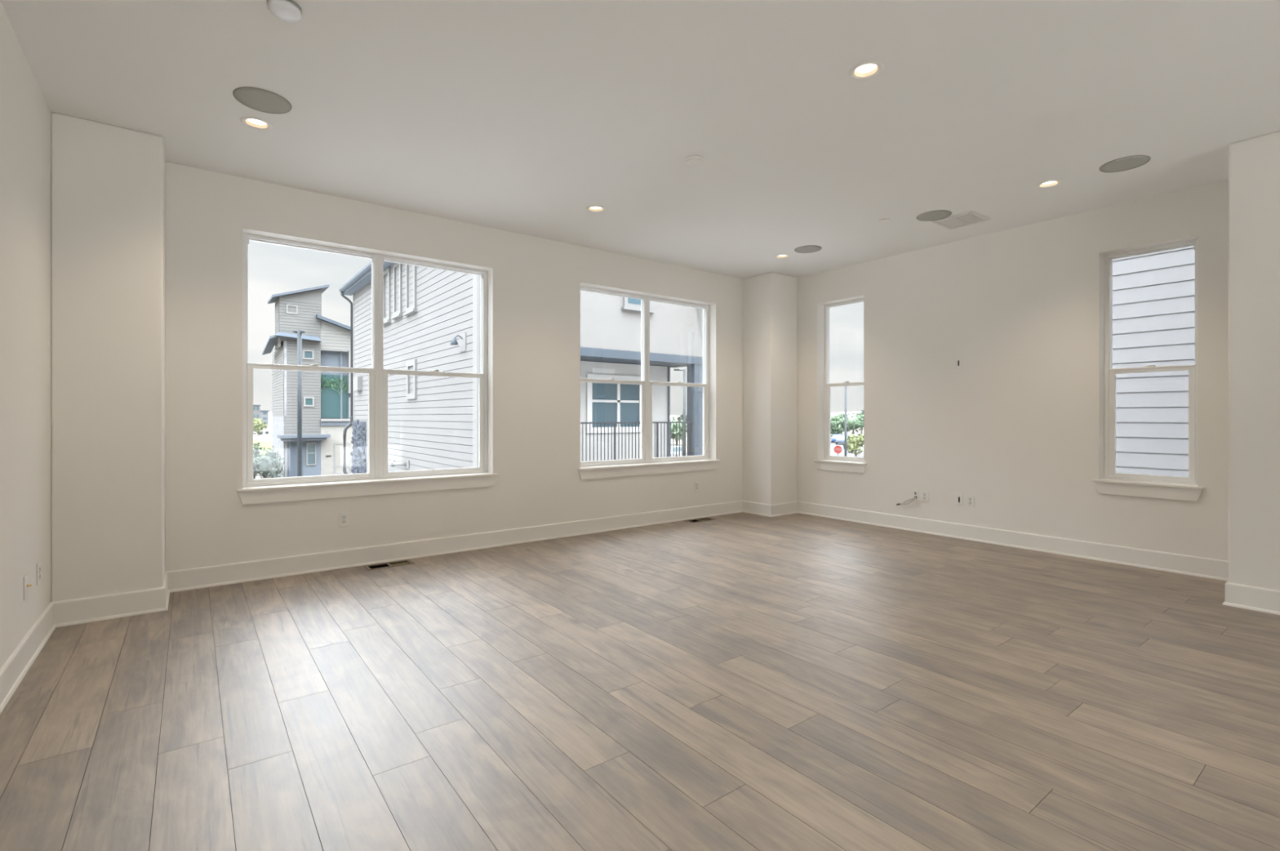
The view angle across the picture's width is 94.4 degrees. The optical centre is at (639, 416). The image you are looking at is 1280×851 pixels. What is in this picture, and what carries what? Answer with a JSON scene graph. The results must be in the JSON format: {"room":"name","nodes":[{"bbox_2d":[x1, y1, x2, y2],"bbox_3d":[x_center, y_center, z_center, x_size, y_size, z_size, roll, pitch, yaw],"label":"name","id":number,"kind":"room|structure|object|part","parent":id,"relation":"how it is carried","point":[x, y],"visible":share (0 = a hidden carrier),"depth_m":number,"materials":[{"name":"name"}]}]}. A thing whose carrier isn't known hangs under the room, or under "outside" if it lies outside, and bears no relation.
{"room":"empty living room","nodes":[
{"label":"empty living room","id":0,"kind":"room"},
{"bbox_2d":[0,0,51,668],"bbox_3d":[-1.026,-0.280,0.092,0.210,3.050,9.787,0,0,-37],"label":"wall","id":1,"kind":"structure","parent":0,"point":[25,114],"depth_m":2.93,"materials":[{"name":"white paint"}]},
{"bbox_2d":[0,601,55,714],"bbox_3d":[-0.725,1.171,-0.112,0.024,0.149,9.097,0,0,-37],"label":"baseboard","id":2,"kind":"structure","parent":1,"relation":"attached to","point":[16,666],"depth_m":2.88,"materials":[{"name":"white paint"}]},
{"bbox_2d":[23,573,31,599],"bbox_3d":[-3.059,0.851,2.963,0.022,0.118,0.072,0,0,-37],"label":"plate","id":3,"kind":"object","parent":1,"relation":"attached to","point":[26,584],"visible":1,"depth_m":2.94,"materials":[{"name":"white plastic"}]},
{"bbox_3d":[-3.066,0.851,2.958,0.006,0.118,0.072,0,0,-37],"label":"plate","id":4,"kind":"part","parent":3,"relation":"part of","materials":[{"name":"white plastic"}]},
{"bbox_2d":[36,560,40,585],"bbox_3d":[-3.255,0.848,3.210,0.009,0.118,0.072,0,0,-37],"label":"power outlet","id":5,"kind":"object","parent":1,"relation":"attached to","point":[38,564],"visible":1,"depth_m":3.20,"materials":[{"name":"white plastic"}]},
{"bbox_2d":[51,112,165,601],"bbox_3d":[-3.422,-0.280,3.852,0.518,3.050,0.480,0,0,-37],"label":"wall pier","id":6,"kind":"object","parent":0,"point":[108,181],"visible":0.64,"depth_m":3.65,"materials":[{"name":"white paint"}]},
{"bbox_2d":[165,161,742,571],"bbox_3d":[-1.073,-0.280,6.067,6.940,3.050,0.210,0,0,-37],"label":"wall","id":7,"kind":"structure","parent":0,"point":[534,283],"depth_m":5.25,"materials":[{"name":"white paint"}]},
{"bbox_2d":[338,511,348,526],"bbox_3d":[-2.443,0.848,4.890,0.072,0.118,0.009,0,0,-37],"label":"power outlet","id":8,"kind":"object","parent":7,"relation":"attached to","point":[343,516],"visible":1,"depth_m":4.89,"materials":[{"name":"white plastic"}]},
{"bbox_2d":[236,232,497,504],"bbox_3d":[-2.255,-0.378,5.147,2.071,2.083,0.237,0,0,-37],"label":"window","id":9,"kind":"structure","parent":7,"relation":"in","point":[378,481],"depth_m":5.16,"materials":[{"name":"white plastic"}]},
{"bbox_3d":[-2.690,0.052,4.891,0.926,0.942,0.038,0,0,-37],"label":"sash","id":10,"kind":"part","parent":9,"relation":"part of","materials":[{"name":"clear glass"}]},
{"bbox_3d":[-1.895,0.052,5.494,0.926,0.942,0.038,0,0,-37],"label":"sash","id":11,"kind":"part","parent":9,"relation":"part of","materials":[{"name":"white plastic"}]},
{"bbox_2d":[51,500,797,627],"bbox_3d":[-0.857,1.171,5.783,6.940,0.149,0.504,0,0,-37],"label":"baseboard","id":12,"kind":"structure","parent":7,"relation":"attached to","point":[112,606],"depth_m":4.91,"materials":[{"name":"white paint"}]},
{"bbox_2d":[577,285,719,479],"bbox_3d":[0.114,-0.378,6.944,2.074,2.083,0.237,0,0,-37],"label":"window","id":13,"kind":"structure","parent":7,"relation":"in","point":[646,464],"depth_m":6.98,"materials":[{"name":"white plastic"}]},
{"bbox_3d":[-0.321,0.052,6.688,0.927,0.942,0.038,0,0,-37],"label":"sash","id":14,"kind":"part","parent":13,"relation":"part of","materials":[{"name":"white plastic"}]},
{"bbox_3d":[0.474,0.052,7.292,0.927,0.942,0.038,0,0,-37],"label":"sash","id":15,"kind":"part","parent":13,"relation":"part of","materials":[{"name":"white plastic"}]},
{"bbox_3d":[0.441,-0.894,7.336,0.927,0.990,0.004,0,0,-37],"label":"pane","id":16,"kind":"part","parent":13,"relation":"part of","materials":[{"name":"clear glass"}]},
{"bbox_2d":[694,480,698,491],"bbox_3d":[0.698,0.856,7.273,0.072,0.118,0.009,0,0,-37],"label":"power outlet","id":17,"kind":"object","parent":7,"relation":"attached to","point":[696,483],"visible":1,"depth_m":7.27,"materials":[{"name":"white plastic"}]},
{"bbox_2d":[0,511,1279,850],"bbox_3d":[1.885,1.325,2.169,7.360,0.160,9.997,0,0,-37],"label":"floor","id":18,"kind":"structure","parent":0,"point":[741,681],"depth_m":2.53,"materials":[{"name":"brown wood"}]},
{"bbox_2d":[363,559,415,569],"bbox_3d":[-2.105,1.316,4.983,0.372,0.149,0.177,0,0,-37],"label":"floor vent","id":19,"kind":"object","parent":18,"relation":"in","point":[400,562],"visible":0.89,"depth_m":5.00,"materials":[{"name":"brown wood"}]},
{"bbox_2d":[683,517,715,522],"bbox_3d":[0.723,1.316,7.129,0.372,0.149,0.177,0,0,-37],"label":"floor vent","id":20,"kind":"object","parent":18,"relation":"in","point":[701,519],"visible":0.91,"depth_m":7.15,"materials":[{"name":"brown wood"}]},
{"bbox_2d":[0,0,1279,278],"bbox_3d":[1.885,-1.929,2.169,7.360,0.250,9.997,0,0,-37],"label":"ceiling","id":21,"kind":"structure","parent":0,"point":[522,117],"depth_m":3.45,"materials":[{"name":"white paint"}]},
{"bbox_2d":[240,116,273,130],"bbox_3d":[-2.360,-1.810,3.651,0.175,0.024,0.175,0,0,-37],"label":"recessed light","id":22,"kind":"object","parent":21,"relation":"in","point":[253,122],"visible":0.97,"depth_m":3.67,"materials":[{"name":"white paint"}]},
{"bbox_2d":[232,86,292,114],"bbox_3d":[-2.154,-1.802,3.387,0.285,0.004,0.285,0,0,-37],"label":"ceiling speaker","id":23,"kind":"object","parent":21,"relation":"attached to","point":[260,100],"visible":1,"depth_m":3.37,"materials":[{"name":"grey fabric"}]},
{"bbox_2d":[266,0,302,22],"bbox_3d":[-1.563,-1.784,2.605,0.132,0.040,0.132,0,0,-37],"label":"smoke detector","id":24,"kind":"object","parent":21,"relation":"attached to","point":[286,11],"visible":1,"depth_m":2.58,"materials":[{"name":"grey plastic"}]},
{"bbox_2d":[586,204,605,212],"bbox_3d":[-0.383,-1.810,5.149,0.175,0.024,0.175,0,0,-37],"label":"recessed light","id":25,"kind":"object","parent":21,"relation":"in","point":[593,208],"visible":0.99,"depth_m":5.17,"materials":[{"name":"white paint"}]},
{"bbox_2d":[684,155,702,165],"bbox_3d":[0.379,-1.788,4.160,0.124,0.032,0.124,0,0,-37],"label":"detector","id":26,"kind":"object","parent":21,"relation":"attached to","point":[694,160],"visible":1,"depth_m":4.13,"materials":[{"name":"white paint"}]},
{"bbox_2d":[774,253,790,258],"bbox_3d":[1.602,-1.810,6.670,0.175,0.024,0.175,0,0,-37],"label":"recessed light","id":27,"kind":"object","parent":21,"relation":"in","point":[780,255],"visible":0.94,"depth_m":6.69,"materials":[{"name":"white paint"}]},
{"bbox_2d":[794,244,822,253],"bbox_3d":[1.810,-1.802,6.388,0.285,0.004,0.285,0,0,-37],"label":"ceiling speaker","id":28,"kind":"object","parent":21,"relation":"attached to","point":[810,248],"visible":1,"depth_m":6.39,"materials":[{"name":"grey metal"}]},
{"bbox_2d":[848,60,884,79],"bbox_3d":[1.178,-1.810,3.091,0.175,0.024,0.175,0,0,-37],"label":"recessed light","id":29,"kind":"object","parent":21,"relation":"in","point":[868,69],"visible":1,"depth_m":3.11,"materials":[{"name":"white paint"}]},
{"bbox_2d":[879,218,889,222],"bbox_3d":[2.247,-1.801,5.452,0.090,0.006,0.090,0,0,-37],"label":"sprinkler cover","id":30,"kind":"object","parent":21,"relation":"attached to","point":[882,220],"visible":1,"depth_m":5.45,"materials":[{"name":"white paint"}]},
{"bbox_2d":[916,209,951,221],"bbox_3d":[2.639,-1.802,5.322,0.285,0.004,0.285,0,0,-37],"label":"ceiling speaker","id":31,"kind":"object","parent":21,"relation":"attached to","point":[937,215],"visible":1,"depth_m":5.32,"materials":[{"name":"grey fabric"}]},
{"bbox_2d":[931,210,991,229],"bbox_3d":[2.949,-1.799,5.445,0.364,0.010,0.364,0,0,-37],"label":"ceiling vent","id":32,"kind":"object","parent":21,"relation":"in","point":[971,217],"visible":1,"depth_m":5.43,"materials":[{"name":"white metal"}]},
{"bbox_2d":[1035,179,1062,188],"bbox_3d":[3.172,-1.810,4.598,0.175,0.024,0.175,0,0,-37],"label":"recessed light","id":33,"kind":"object","parent":21,"relation":"in","point":[1051,183],"visible":0.98,"depth_m":4.62,"materials":[{"name":"white paint"}]},
{"bbox_2d":[1099,155,1151,172],"bbox_3d":[3.460,-1.802,4.235,0.285,0.004,0.285,0,0,-37],"label":"ceiling speaker","id":34,"kind":"object","parent":21,"relation":"attached to","point":[1129,162],"visible":1,"depth_m":4.22,"materials":[{"name":"grey fabric"}]},
{"bbox_2d":[742,271,796,504],"bbox_3d":[1.693,-0.280,7.733,0.520,3.050,0.480,0,0,-37],"label":"pier","id":35,"kind":"object","parent":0,"point":[769,299],"visible":0.88,"depth_m":7.55,"materials":[{"name":"white paint"}]},
{"bbox_2d":[796,178,1228,560],"bbox_3d":[3.257,-0.280,6.275,0.210,3.050,5.114,0,0,-37],"label":"wall","id":36,"kind":"structure","parent":0,"point":[1018,429],"depth_m":5.67,"materials":[{"name":"white paint"}]},
{"bbox_2d":[813,297,866,473],"bbox_3d":[2.497,-0.378,7.247,0.237,2.083,0.718,0,0,-37],"label":"window","id":37,"kind":"structure","parent":36,"relation":"in","point":[834,463],"depth_m":7.47,"materials":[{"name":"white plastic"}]},
{"bbox_3d":[2.542,0.052,7.284,0.038,0.942,0.570,0,0,-37],"label":"sash","id":38,"kind":"part","parent":37,"relation":"part of","materials":[{"name":"white plastic"}]},
{"bbox_2d":[896,488,919,505],"bbox_3d":[2.922,0.890,6.493,0.063,0.191,0.241,0,0,-37],"label":"cable plate","id":39,"kind":"object","parent":36,"relation":"attached to","point":[915,492],"visible":1,"depth_m":6.44,"materials":[{"name":"white plastic"}]},
{"bbox_3d":[2.995,0.854,6.442,0.006,0.118,0.072,0,0,-37],"label":"plate","id":40,"kind":"part","parent":39,"relation":"part of","materials":[{"name":"white plastic"}]},
{"bbox_2d":[921,490,928,502],"bbox_3d":[3.055,0.856,6.360,0.009,0.118,0.072,0,0,-37],"label":"power outlet","id":41,"kind":"object","parent":36,"relation":"attached to","point":[924,493],"visible":1,"depth_m":6.35,"materials":[{"name":"white plastic"}]},
{"bbox_2d":[955,356,962,368],"bbox_3d":[3.268,-0.547,6.080,0.010,0.118,0.072,0,0,-37],"label":"plate","id":42,"kind":"object","parent":36,"relation":"attached to","point":[958,361],"visible":1,"depth_m":6.08,"materials":[{"name":"white plastic"}]},
{"bbox_2d":[955,493,963,505],"bbox_3d":[3.272,0.850,6.075,0.010,0.118,0.072,0,0,-37],"label":"plate","id":43,"kind":"object","parent":36,"relation":"attached to","point":[959,497],"visible":1,"depth_m":6.07,"materials":[{"name":"white plastic"}]},
{"bbox_2d":[966,494,973,506],"bbox_3d":[3.338,0.854,5.988,0.009,0.118,0.072,0,0,-37],"label":"power outlet","id":44,"kind":"object","parent":36,"relation":"attached to","point":[970,499],"visible":1,"depth_m":5.99,"materials":[{"name":"white plastic"}]},
{"bbox_2d":[797,501,1279,614],"bbox_3d":[4.462,1.171,3.823,0.836,0.149,9.097,0,0,-37],"label":"baseboard","id":45,"kind":"structure","parent":36,"relation":"attached to","point":[1237,595],"depth_m":5.24,"materials":[{"name":"white paint"}]},
{"bbox_2d":[1093,239,1204,501],"bbox_3d":[4.245,-0.378,4.943,0.237,2.083,0.708,0,0,-37],"label":"window","id":46,"kind":"structure","parent":36,"relation":"in","point":[1164,486],"depth_m":4.99,"materials":[{"name":"white plastic"}]},
{"bbox_3d":[4.290,0.052,4.980,0.038,0.942,0.560,0,0,-37],"label":"sash","id":47,"kind":"part","parent":46,"relation":"part of","materials":[{"name":"white plastic"}]},
{"bbox_2d":[1228,130,1279,590],"bbox_3d":[5.801,-0.280,2.251,1.022,3.050,4.972,0,0,-37],"label":"wall pier","id":48,"kind":"object","parent":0,"point":[1254,163],"visible":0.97,"depth_m":3.83,"materials":[{"name":"white paint"}]},
{"label":"outside","id":49,"kind":"structure","parent":0,"visible":0},
{"bbox_2d":[253,424,863,478],"bbox_3d":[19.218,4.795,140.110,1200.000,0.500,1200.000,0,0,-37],"label":"ground","id":50,"kind":"structure","parent":49,"point":[264,436],"depth_m":130.08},
{"bbox_2d":[253,404,261,419],"bbox_3d":[-159.115,-0.155,241.637,8.600,9.400,3.800,0,0,24],"label":"apartment block","id":51,"kind":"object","parent":50,"relation":"on","point":[255,406],"visible":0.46,"depth_m":239.95,"materials":[{"name":"grey"}]},
{"bbox_2d":[253,441,261,478],"bbox_3d":[-26.090,3.131,39.950,1.272,2.881,1.219,0,0,-37],"label":"shrub","id":52,"kind":"object","parent":50,"relation":"on","point":[255,447],"visible":0.07,"depth_m":39.83,"materials":[{"name":"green plant"}]},
{"bbox_2d":[253,431,265,434],"bbox_3d":[-97.574,3.808,149.997,4.390,1.465,1.880,0,0,-43],"label":"car","id":53,"kind":"object","parent":50,"relation":"on","point":[254,432],"visible":0.28,"depth_m":150.01,"materials":[{"name":"grey paint"}]},
{"bbox_2d":[253,417,267,435],"bbox_3d":[-90.147,2.328,140.015,3.772,4.465,3.779,0,0,-37],"label":"tree","id":54,"kind":"object","parent":50,"relation":"on","point":[258,425],"visible":0.9,"depth_m":139.38,"materials":[{"name":"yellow plant"}]},
{"bbox_2d":[253,439,271,457],"bbox_3d":[-83.192,4.530,69.936,72.000,0.030,64.000,0,0,-37],"label":"lawn","id":55,"kind":"structure","parent":50,"relation":"on","point":[267,443],"depth_m":95.38,"materials":[{"name":"green plant"}]},
{"bbox_2d":[259,409,269,426],"bbox_3d":[-172.720,0.845,266.817,8.600,7.400,6.600,0,0,27],"label":"apartment block","id":56,"kind":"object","parent":50,"relation":"on","point":[264,414],"visible":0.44,"depth_m":266.28,"materials":[{"name":"grey"}]},
{"bbox_2d":[260,428,271,433],"bbox_3d":[-99.793,3.808,155.997,4.390,1.465,1.880,0,0,-37],"label":"car","id":57,"kind":"object","parent":50,"relation":"on","point":[264,430],"visible":0.41,"depth_m":156.08,"materials":[{"name":"grey paint"}]},
{"bbox_2d":[253,445,284,479],"bbox_3d":[-23.997,3.226,38.028,2.162,2.724,1.957,0,0,-37],"label":"shrub","id":58,"kind":"object","parent":50,"relation":"on","point":[267,466],"visible":0.87,"depth_m":37.76,"materials":[{"name":"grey plant"}]},
{"bbox_2d":[262,284,352,477],"bbox_3d":[-23.743,-2.295,43.368,6.200,13.680,8.200,0,0,-37],"label":"townhouse","id":59,"kind":"structure","parent":50,"relation":"on","point":[326,395],"depth_m":40.77,"materials":[{"name":"grey wood"}]},
{"bbox_3d":[-23.687,3.095,39.663,0.110,2.900,0.070,0,0,-37],"label":"door casing","id":60,"kind":"part","parent":59,"relation":"part of","materials":[{"name":"grey wood"}]},
{"bbox_3d":[-23.254,2.975,40.011,0.840,2.300,0.060,0,0,-37],"label":"entry door","id":61,"kind":"part","parent":59,"relation":"part of","materials":[{"name":"blue paint"}]},
{"bbox_3d":[-22.662,-4.224,40.496,0.514,0.484,0.062,0,0,-37],"label":"pane","id":62,"kind":"part","parent":59,"relation":"part of","materials":[{"name":"blue glass"}]},
{"bbox_3d":[-22.634,-1.020,40.517,0.464,0.494,0.062,0,0,-37],"label":"pane","id":63,"kind":"part","parent":59,"relation":"part of","materials":[{"name":"teal glass"}]},
{"bbox_3d":[-22.523,2.535,40.602,0.472,1.452,0.062,0,0,-37],"label":"pane","id":64,"kind":"part","parent":59,"relation":"part of","materials":[{"name":"blue"}]},
{"bbox_3d":[-21.258,-2.255,42.178,0.120,4.800,0.100,0,0,-37],"label":"balcony post","id":65,"kind":"part","parent":59,"relation":"part of","materials":[{"name":"grey metal"}]},
{"bbox_3d":[-20.436,-3.155,42.550,0.920,3.000,0.500,0,0,-37],"label":"white panel","id":66,"kind":"part","parent":59,"relation":"part of","materials":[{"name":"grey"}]},
{"bbox_2d":[268,410,862,424],"bbox_3d":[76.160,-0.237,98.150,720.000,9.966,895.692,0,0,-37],"label":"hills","id":67,"kind":"structure","parent":50,"relation":"on","point":[833,414],"depth_m":401.84,"materials":[{"name":"green plant"}]},
{"bbox_2d":[670,416,687,444],"bbox_3d":[5.897,2.170,94.775,5.422,4.781,5.823,0,0,-10],"label":"tree","id":68,"kind":"object","parent":50,"relation":"on","point":[673,417],"visible":0.42,"depth_m":93.55,"materials":[{"name":"green plant"}]},
{"bbox_2d":[671,445,687,456],"bbox_3d":[3.762,3.808,61.996,1.880,1.465,4.390,0,0,36],"label":"car","id":69,"kind":"object","parent":50,"relation":"on","point":[677,446],"visible":0.18,"depth_m":60.89,"materials":[{"name":"grey paint"}]},
{"bbox_2d":[673,368,685,455],"bbox_3d":[2.193,0.991,31.996,0.742,7.110,0.340,0,0,0],"label":"street lamp","id":70,"kind":"object","parent":50,"relation":"on","point":[683,370],"visible":0.41,"depth_m":31.93,"materials":[{"name":"grey metal"}]},
{"bbox_2d":[676,411,687,435],"bbox_3d":[9.184,1.774,110.391,5.211,5.567,5.299,0,0,-37],"label":"tree","id":71,"kind":"object","parent":50,"relation":"on","point":[680,417],"visible":0.07,"depth_m":110.37,"materials":[{"name":"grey plant"}]},
{"bbox_2d":[833,444,842,455],"bbox_3d":[15.039,3.345,45.019,0.614,2.400,0.079,0,0,18],"label":"stop sign","id":72,"kind":"object","parent":50,"relation":"on","point":[837,449],"visible":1,"depth_m":44.99,"materials":[{"name":"red metal"}]},
{"bbox_2d":[844,386,846,456],"bbox_3d":[9.019,1.546,25.999,0.220,6.000,0.214,0,0,-37],"label":"street lamp","id":73,"kind":"object","parent":50,"relation":"on","point":[845,387],"visible":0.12,"depth_m":25.96,"materials":[{"name":"grey metal"}]},
{"bbox_2d":[831,431,863,457],"bbox_3d":[39.713,4.530,123.024,108.000,0.030,76.000,0,0,-37],"label":"car park","id":74,"kind":"structure","parent":50,"relation":"on","point":[833,444],"depth_m":79.24,"materials":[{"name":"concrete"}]},
{"bbox_2d":[831,433,842,442],"bbox_3d":[34.401,3.778,102.996,1.880,1.465,4.390,0,0,24],"label":"car","id":75,"kind":"object","parent":74,"relation":"on","point":[834,437],"visible":0.56,"depth_m":101.56,"materials":[{"name":"blue paint"}]},
{"bbox_2d":[831,413,848,441],"bbox_3d":[35.496,2.001,107.983,4.786,5.120,4.776,0,0,-37],"label":"tree","id":76,"kind":"object","parent":74,"relation":"on","point":[837,421],"visible":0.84,"depth_m":106.69,"materials":[{"name":"green plant"}]},
{"bbox_2d":[835,435,847,444],"bbox_3d":[33.117,3.778,96.995,1.880,1.465,4.390,0,0,21],"label":"car","id":77,"kind":"object","parent":74,"relation":"on","point":[840,438],"visible":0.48,"depth_m":95.31,"materials":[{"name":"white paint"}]},
{"bbox_2d":[852,408,863,433],"bbox_3d":[56.545,1.040,149.780,6.612,7.042,6.511,0,0,-37],"label":"tree","id":78,"kind":"object","parent":74,"relation":"on","point":[862,411],"visible":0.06,"depth_m":149.53,"materials":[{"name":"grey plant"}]},
{"bbox_2d":[841,410,863,436],"bbox_3d":[48.200,1.640,133.967,6.964,5.855,7.515,0,0,-37],"label":"tree","id":79,"kind":"object","parent":50,"relation":"on","point":[856,421],"visible":0.68,"depth_m":132.84,"materials":[{"name":"green plant"}]},
{"bbox_2d":[846,433,863,456],"bbox_3d":[23.978,3.183,65.963,2.296,2.792,1.903,0,0,-5],"label":"bush","id":80,"kind":"object","parent":50,"relation":"on","point":[855,443],"visible":0.95,"depth_m":65.55,"materials":[{"name":"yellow plant"}]},
{"bbox_2d":[1112,245,1195,476],"bbox_3d":[9.406,-0.705,6.133,6.200,10.500,9.000,0,0,-37],"label":"neighbouring house","id":81,"kind":"structure","parent":50,"relation":"on","point":[1153,294],"depth_m":6.49,"materials":[{"name":"white wood"}]},
{"bbox_3d":[-5.625,4.535,20.649,44.000,0.020,32.300,0,0,-37],"label":"paving","id":82,"kind":"object","parent":50,"relation":"on","visible":0},
{"bbox_2d":[293,328,304,476],"bbox_3d":[-16.104,0.221,27.996,0.449,8.650,0.400,0,0,0],"label":"street lamp","id":83,"kind":"object","parent":82,"relation":"on","point":[299,331],"visible":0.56,"depth_m":27.93,"materials":[{"name":"black metal"}]},
{"bbox_2d":[338,261,702,474],"bbox_3d":[-4.339,-0.607,18.895,7.270,10.335,12.450,0,0,-37],"label":"townhouse","id":84,"kind":"structure","parent":82,"relation":"on","point":[432,317],"depth_m":15.45,"materials":[{"name":"grey"}]},
{"bbox_2d":[449,332,466,351],"bbox_3d":[-3.950,-1.615,12.807,0.280,0.400,0.340,0,0,-37],"label":"wall lamp","id":85,"kind":"object","parent":84,"relation":"attached to","point":[462,335],"depth_m":12.81,"materials":[{"name":"grey metal"}]},
{"bbox_3d":[-0.613,0.755,14.448,0.040,1.180,0.036,0,0,-37],"label":"railing post","id":86,"kind":"part","parent":84,"relation":"part of","materials":[{"name":"grey metal"}]},
{"bbox_3d":[-0.657,-0.335,15.731,1.590,1.280,0.062,0,0,-37],"label":"pane","id":87,"kind":"part","parent":84,"relation":"part of","materials":[{"name":"blue glass"}]},
{"bbox_3d":[-0.084,-3.365,14.785,0.700,1.220,0.062,0,0,-37],"label":"pane","id":88,"kind":"part","parent":84,"relation":"part of","materials":[{"name":"blue glass"}]},
{"bbox_3d":[-0.314,0.658,14.675,4.340,1.055,0.040,0,0,-37],"label":"balcony railing","id":89,"kind":"part","parent":84,"relation":"part of","materials":[{"name":"grey metal"}]},
{"bbox_3d":[0.447,0.755,15.252,0.040,1.180,0.036,0,0,-37],"label":"railing post","id":90,"kind":"part","parent":84,"relation":"part of","materials":[{"name":"grey metal"}]},
{"bbox_3d":[0.814,-0.035,16.798,0.055,2.760,0.060,0,0,-37],"label":"corner trim","id":91,"kind":"part","parent":84,"relation":"part of","materials":[{"name":"white wood"}]},
{"bbox_3d":[1.524,-0.025,16.157,0.380,2.780,0.300,0,0,-37],"label":"balcony post","id":92,"kind":"part","parent":84,"relation":"part of","materials":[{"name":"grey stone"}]}
]}

